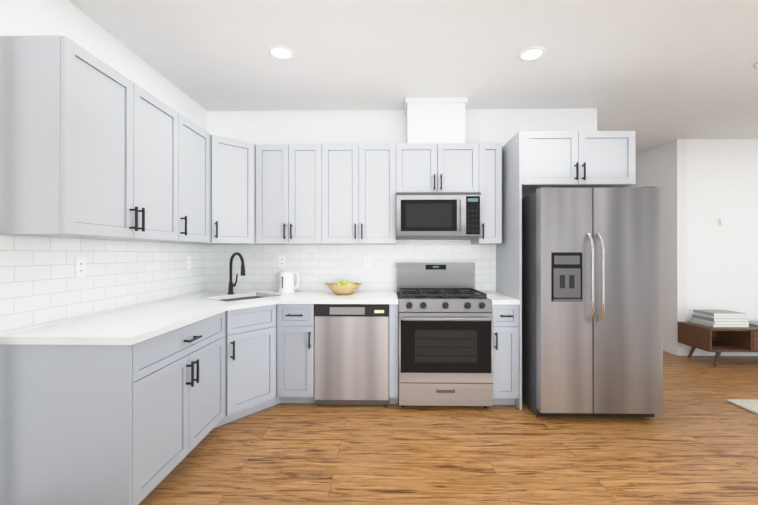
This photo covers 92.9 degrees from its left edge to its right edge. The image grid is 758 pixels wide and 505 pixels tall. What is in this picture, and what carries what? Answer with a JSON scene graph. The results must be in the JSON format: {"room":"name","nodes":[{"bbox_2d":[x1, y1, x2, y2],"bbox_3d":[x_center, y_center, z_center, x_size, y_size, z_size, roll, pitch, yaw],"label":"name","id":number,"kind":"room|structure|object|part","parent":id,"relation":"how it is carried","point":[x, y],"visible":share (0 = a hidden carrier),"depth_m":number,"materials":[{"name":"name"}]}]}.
{"room":"kitchen","nodes":[
{"label":"kitchen","id":0,"kind":"room"},
{"bbox_2d":[0,0,206,131],"bbox_3d":[-1.850,-0.078,0.703,0.120,2.720,6.120,0,0,1],"label":"wall","id":1,"kind":"structure","parent":0,"point":[71,21],"depth_m":2.21,"materials":[{"name":"paint"}]},
{"bbox_2d":[0,35,137,237],"bbox_3d":[-1.583,-0.544,1.888,0.368,0.914,0.456,0,0,1],"label":"upper cabinet","id":2,"kind":"object","parent":1,"relation":"attached to","point":[66,132],"visible":1,"depth_m":1.66,"materials":[{"name":"paint"}]},
{"bbox_2d":[0,234,207,334],"bbox_3d":[-1.751,0.135,2.610,0.008,0.502,2.047,0,0,1],"label":"backsplash","id":3,"kind":"structure","parent":1,"relation":"attached to","point":[41,284],"depth_m":2.16,"materials":[{"name":"tile"}]},
{"bbox_2d":[75,258,85,276],"bbox_3d":[-1.752,0.085,2.116,0.008,0.114,0.070,0,0,1],"label":"electrical outlet","id":4,"kind":"object","parent":3,"relation":"attached to","point":[80,267],"visible":1,"depth_m":2.11,"materials":[{"name":"white plastic"}]},
{"bbox_2d":[186,256,190,268],"bbox_3d":[-1.731,0.087,3.276,0.008,0.114,0.070,0,0,1],"label":"electrical outlet","id":5,"kind":"object","parent":3,"relation":"attached to","point":[188,262],"visible":1,"depth_m":3.27,"materials":[{"name":"white plastic"}]},
{"bbox_2d":[88,83,209,242],"bbox_3d":[-1.571,-0.543,2.573,0.368,0.914,0.912,0,0,1],"label":"upper cabinet","id":6,"kind":"object","parent":1,"relation":"attached to","point":[171,174],"visible":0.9,"depth_m":2.47,"materials":[{"name":"paint"}]},
{"bbox_2d":[207,108,596,292],"bbox_3d":[0.214,-0.072,3.666,3.900,2.720,0.120,0,0,1],"label":"wall","id":7,"kind":"structure","parent":0,"point":[503,126],"depth_m":3.62,"materials":[{"name":"paint"}]},
{"bbox_2d":[187,135,266,244],"bbox_3d":[-1.437,-0.541,3.328,0.608,0.914,0.616,0,0,1],"label":"upper cabinet","id":8,"kind":"object","parent":7,"relation":"attached to","point":[232,191],"visible":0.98,"depth_m":3.16,"materials":[{"name":"paint"}]},
{"bbox_2d":[256,144,326,244],"bbox_3d":[-0.825,-0.541,3.441,0.609,0.914,0.368,0,0,1],"label":"upper cabinet","id":9,"kind":"object","parent":7,"relation":"attached to","point":[288,194],"visible":1,"depth_m":3.31,"materials":[{"name":"paint"}]},
{"bbox_2d":[207,241,495,291],"bbox_3d":[-0.283,0.137,3.611,2.891,0.502,0.008,0,0,1],"label":"backsplash","id":10,"kind":"structure","parent":7,"relation":"attached to","point":[315,267],"depth_m":3.61,"materials":[{"name":"tile"}]},
{"bbox_2d":[279,256,285,266],"bbox_3d":[-0.972,0.088,3.615,0.070,0.114,0.008,0,0,1],"label":"electrical outlet","id":11,"kind":"object","parent":10,"relation":"attached to","point":[282,261],"visible":1,"depth_m":3.61,"materials":[{"name":"white plastic"}]},
{"bbox_2d":[364,256,370,266],"bbox_3d":[-0.112,0.088,3.600,0.070,0.114,0.008,0,0,1],"label":"electrical outlet","id":12,"kind":"object","parent":10,"relation":"attached to","point":[367,261],"visible":1,"depth_m":3.60,"materials":[{"name":"white plastic"}]},
{"bbox_2d":[322,143,395,244],"bbox_3d":[-0.182,-0.541,3.429,0.676,0.914,0.368,0,0,1],"label":"upper cabinet","id":13,"kind":"object","parent":7,"relation":"attached to","point":[358,193],"visible":1,"depth_m":3.29,"materials":[{"name":"paint"}]},
{"bbox_2d":[396,143,478,191],"bbox_3d":[0.533,-0.769,3.417,0.752,0.459,0.368,0,0,1],"label":"upper cabinet","id":14,"kind":"object","parent":7,"relation":"attached to","point":[437,167],"visible":0.83,"depth_m":3.28,"materials":[{"name":"paint"}]},
{"bbox_2d":[404,97,467,142],"bbox_3d":[0.534,-1.215,3.462,0.570,0.432,0.279,0,0,1],"label":"enclosure","id":15,"kind":"object","parent":14,"relation":"on","point":[435,120],"visible":0.82,"depth_m":3.34,"materials":[{"name":"paint"}]},
{"bbox_2d":[396,192,480,239],"bbox_3d":[0.532,-0.335,3.378,0.749,0.405,0.444,0,0,1],"label":"microwave","id":16,"kind":"object","parent":14,"relation":"attached to","point":[438,215],"visible":0.98,"depth_m":3.19,"materials":[{"name":"metal"}]},
{"bbox_2d":[471,143,501,243],"bbox_3d":[1.014,-0.541,3.408,0.207,0.914,0.368,0,0,1],"label":"upper cabinet","id":17,"kind":"object","parent":7,"relation":"attached to","point":[490,172],"visible":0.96,"depth_m":3.27,"materials":[{"name":"paint"}]},
{"bbox_2d":[522,131,635,196],"bbox_3d":[1.639,-0.779,3.244,0.924,0.439,0.673,0,0,1],"label":"upper cabinet","id":18,"kind":"object","parent":7,"relation":"attached to","point":[578,159],"visible":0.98,"depth_m":2.96,"materials":[{"name":"paint"}]},
{"bbox_2d":[68,0,757,154],"bbox_3d":[2.737,-1.485,2.163,9.240,0.100,9.440,0,0,1],"label":"ceiling","id":19,"kind":"structure","parent":0,"point":[652,74],"depth_m":2.62,"materials":[{"name":"paint"}]},
{"bbox_2d":[267,45,294,59],"bbox_3d":[-0.699,-1.429,2.575,0.190,0.010,0.190,0,0,1],"label":"recessed light","id":20,"kind":"object","parent":19,"relation":"in","point":[281,52],"visible":1,"depth_m":2.57,"materials":[{"name":"paint"}]},
{"bbox_2d":[518,46,545,60],"bbox_3d":[1.100,-1.429,2.593,0.190,0.010,0.190,0,0,1],"label":"recessed light","id":21,"kind":"object","parent":19,"relation":"in","point":[532,53],"visible":1,"depth_m":2.58,"materials":[{"name":"paint"}]},
{"bbox_2d":[138,351,757,504],"bbox_3d":[2.737,1.335,2.158,9.240,0.100,9.440,0,0,1],"label":"floor","id":22,"kind":"structure","parent":0,"point":[695,442],"depth_m":2.29,"materials":[{"name":"brown wood"}]},
{"bbox_2d":[0,312,224,504],"bbox_3d":[-1.426,0.853,2.144,0.673,0.864,0.979,0,0,1],"label":"base cabinet","id":23,"kind":"object","parent":22,"relation":"on","point":[178,395],"depth_m":1.66,"materials":[{"name":"paint"}]},
{"bbox_3d":[-1.457,0.852,1.664,0.629,0.864,0.020,0,0,1],"label":"base cabinet end panel","id":24,"kind":"part","parent":23,"relation":"part of","materials":[{"name":"grey wood"}]},
{"bbox_2d":[214,304,279,427],"bbox_3d":[-1.296,0.854,3.132,0.898,0.864,0.998,0,0,1],"label":"base cabinet","id":25,"kind":"object","parent":22,"relation":"on","point":[251,360],"visible":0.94,"depth_m":2.80,"materials":[{"name":"paint"}]},
{"bbox_2d":[0,291,291,344],"bbox_3d":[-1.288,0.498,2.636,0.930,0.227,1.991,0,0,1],"label":"countertop","id":26,"kind":"structure","parent":25,"relation":"on","point":[132,325],"depth_m":2.05,"materials":[{"name":"stone"}]},
{"bbox_2d":[227,252,244,293],"bbox_3d":[-1.315,0.190,3.341,0.214,0.393,0.200,0,0,1],"label":"faucet","id":27,"kind":"object","parent":26,"relation":"on","point":[230,287],"visible":1,"depth_m":3.37,"materials":[{"name":"black metal"}]},
{"bbox_2d":[200,292,281,301],"bbox_3d":[-1.210,0.499,3.201,0.676,0.227,0.701,0,0,1],"label":"sink","id":28,"kind":"object","parent":26,"relation":"in","point":[221,296],"depth_m":3.31,"materials":[{"name":"silver metal"}]},
{"bbox_2d":[278,271,299,293],"bbox_3d":[-0.879,0.281,3.505,0.216,0.213,0.156,0,0,1],"label":"kettle","id":29,"kind":"object","parent":26,"relation":"on","point":[286,282],"visible":1,"depth_m":3.45,"materials":[{"name":"white plastic"}]},
{"bbox_2d":[280,292,397,303],"bbox_3d":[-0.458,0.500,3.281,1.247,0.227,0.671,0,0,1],"label":"countertop","id":30,"kind":"structure","parent":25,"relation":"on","point":[297,297],"depth_m":3.06,"materials":[{"name":"stone"}]},
{"bbox_2d":[324,279,362,294],"bbox_3d":[-0.331,0.317,3.395,0.361,0.139,0.304,0,0,1],"label":"fruit basket","id":31,"kind":"object","parent":30,"relation":"on","point":[343,287],"visible":1,"depth_m":3.31,"materials":[{"name":"wood"}]},
{"bbox_2d":[277,304,315,402],"bbox_3d":[-0.689,0.855,3.283,0.307,0.864,0.673,0,0,1],"label":"base cabinet","id":32,"kind":"object","parent":22,"relation":"on","point":[295,353],"visible":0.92,"depth_m":3.00,"materials":[{"name":"paint"}]},
{"bbox_2d":[314,304,388,405],"bbox_3d":[-0.222,0.858,3.282,0.614,0.859,0.620,0,0,1],"label":"dishwasher","id":33,"kind":"object","parent":22,"relation":"on","point":[351,354],"visible":0.96,"depth_m":2.98,"materials":[{"name":"metal"}]},
{"bbox_2d":[389,304,397,403],"bbox_3d":[0.128,0.855,3.291,0.075,0.864,0.629,0,0,1],"label":"cabinet filler","id":34,"kind":"object","parent":22,"relation":"on","point":[393,353],"visible":0.81,"depth_m":2.98,"materials":[{"name":"paint"}]},
{"bbox_2d":[397,263,492,407],"bbox_3d":[0.547,0.693,3.213,0.756,1.188,0.711,0,0,1],"label":"range","id":35,"kind":"object","parent":22,"relation":"on","point":[445,335],"visible":0.98,"depth_m":2.92,"materials":[{"name":"metal"}]},
{"bbox_2d":[492,304,518,404],"bbox_3d":[1.043,0.855,3.252,0.222,0.864,0.673,0,0,1],"label":"base cabinet","id":36,"kind":"object","parent":22,"relation":"on","point":[505,387],"visible":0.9,"depth_m":2.96,"materials":[{"name":"paint"}]},
{"bbox_2d":[478,292,519,304],"bbox_3d":[1.044,0.405,3.266,0.225,0.034,0.647,0,0,1],"label":"countertop","id":37,"kind":"structure","parent":36,"relation":"on","point":[496,298],"depth_m":2.99,"materials":[{"name":"stone"}]},
{"bbox_2d":[496,131,521,409],"bbox_3d":[1.167,0.144,3.271,0.019,2.286,0.634,0,0,1],"label":"panel","id":38,"kind":"object","parent":22,"relation":"on","point":[509,265],"visible":0.64,"depth_m":3.12,"materials":[{"name":"paint"}]},
{"bbox_2d":[522,186,662,416],"bbox_3d":[1.680,0.392,3.086,0.908,1.790,0.905,0,0,1],"label":"fridge","id":39,"kind":"object","parent":22,"relation":"on","point":[592,302],"visible":0.92,"depth_m":2.71,"materials":[{"name":"metal"}]},
{"bbox_2d":[678,322,757,366],"bbox_3d":[4.446,1.074,4.252,1.460,0.439,0.450,0,0,1],"label":"coffee table","id":40,"kind":"object","parent":22,"relation":"on","point":[717,340],"visible":0.94,"depth_m":4.16,"materials":[{"name":"brown wood"}]},
{"bbox_2d":[691,310,757,326],"bbox_3d":[4.330,0.775,4.266,0.991,0.158,0.312,0,0,1],"label":"books","id":41,"kind":"object","parent":40,"relation":"on","point":[719,318],"visible":1,"depth_m":4.14,"materials":[{"name":"paper"}]},
{"bbox_2d":[726,399,757,414],"bbox_3d":[4.503,1.273,1.611,3.050,0.022,2.970,0,0,1],"label":"rug","id":42,"kind":"object","parent":22,"relation":"on","point":[750,405],"visible":1,"depth_m":3.03,"materials":[{"name":"beige fabric"}]},
{"bbox_2d":[628,139,686,346],"bbox_3d":[3.841,-0.068,5.641,0.120,2.720,2.199,0,0,1],"label":"wall","id":43,"kind":"structure","parent":0,"point":[664,166],"depth_m":4.62,"materials":[{"name":"paint"}]},
{"bbox_2d":[663,343,678,355],"bbox_3d":[3.773,1.242,5.632,0.015,0.100,2.215,0,0,1],"label":"baseboard","id":44,"kind":"structure","parent":43,"relation":"attached to","point":[671,349],"depth_m":4.62,"materials":[{"name":"paint"}]},
{"bbox_2d":[687,139,757,346],"bbox_3d":[5.581,-0.070,4.569,3.400,2.720,0.120,0,0,1],"label":"wall","id":45,"kind":"structure","parent":0,"point":[722,260],"depth_m":4.53,"materials":[{"name":"paint"}]},
{"bbox_2d":[678,347,757,355],"bbox_3d":[5.520,1.240,4.500,3.520,0.100,0.015,0,0,1],"label":"baseboard","id":46,"kind":"structure","parent":45,"relation":"attached to","point":[684,351],"depth_m":4.52,"materials":[{"name":"paint"}]},
{"bbox_2d":[719,218,727,224],"bbox_3d":[4.325,-0.390,4.520,0.090,0.080,0.024,0,0,1],"label":"light switch","id":47,"kind":"object","parent":45,"relation":"attached to","point":[723,221],"visible":0.96,"depth_m":4.51,"materials":[{"name":"white plastic"}]}
]}

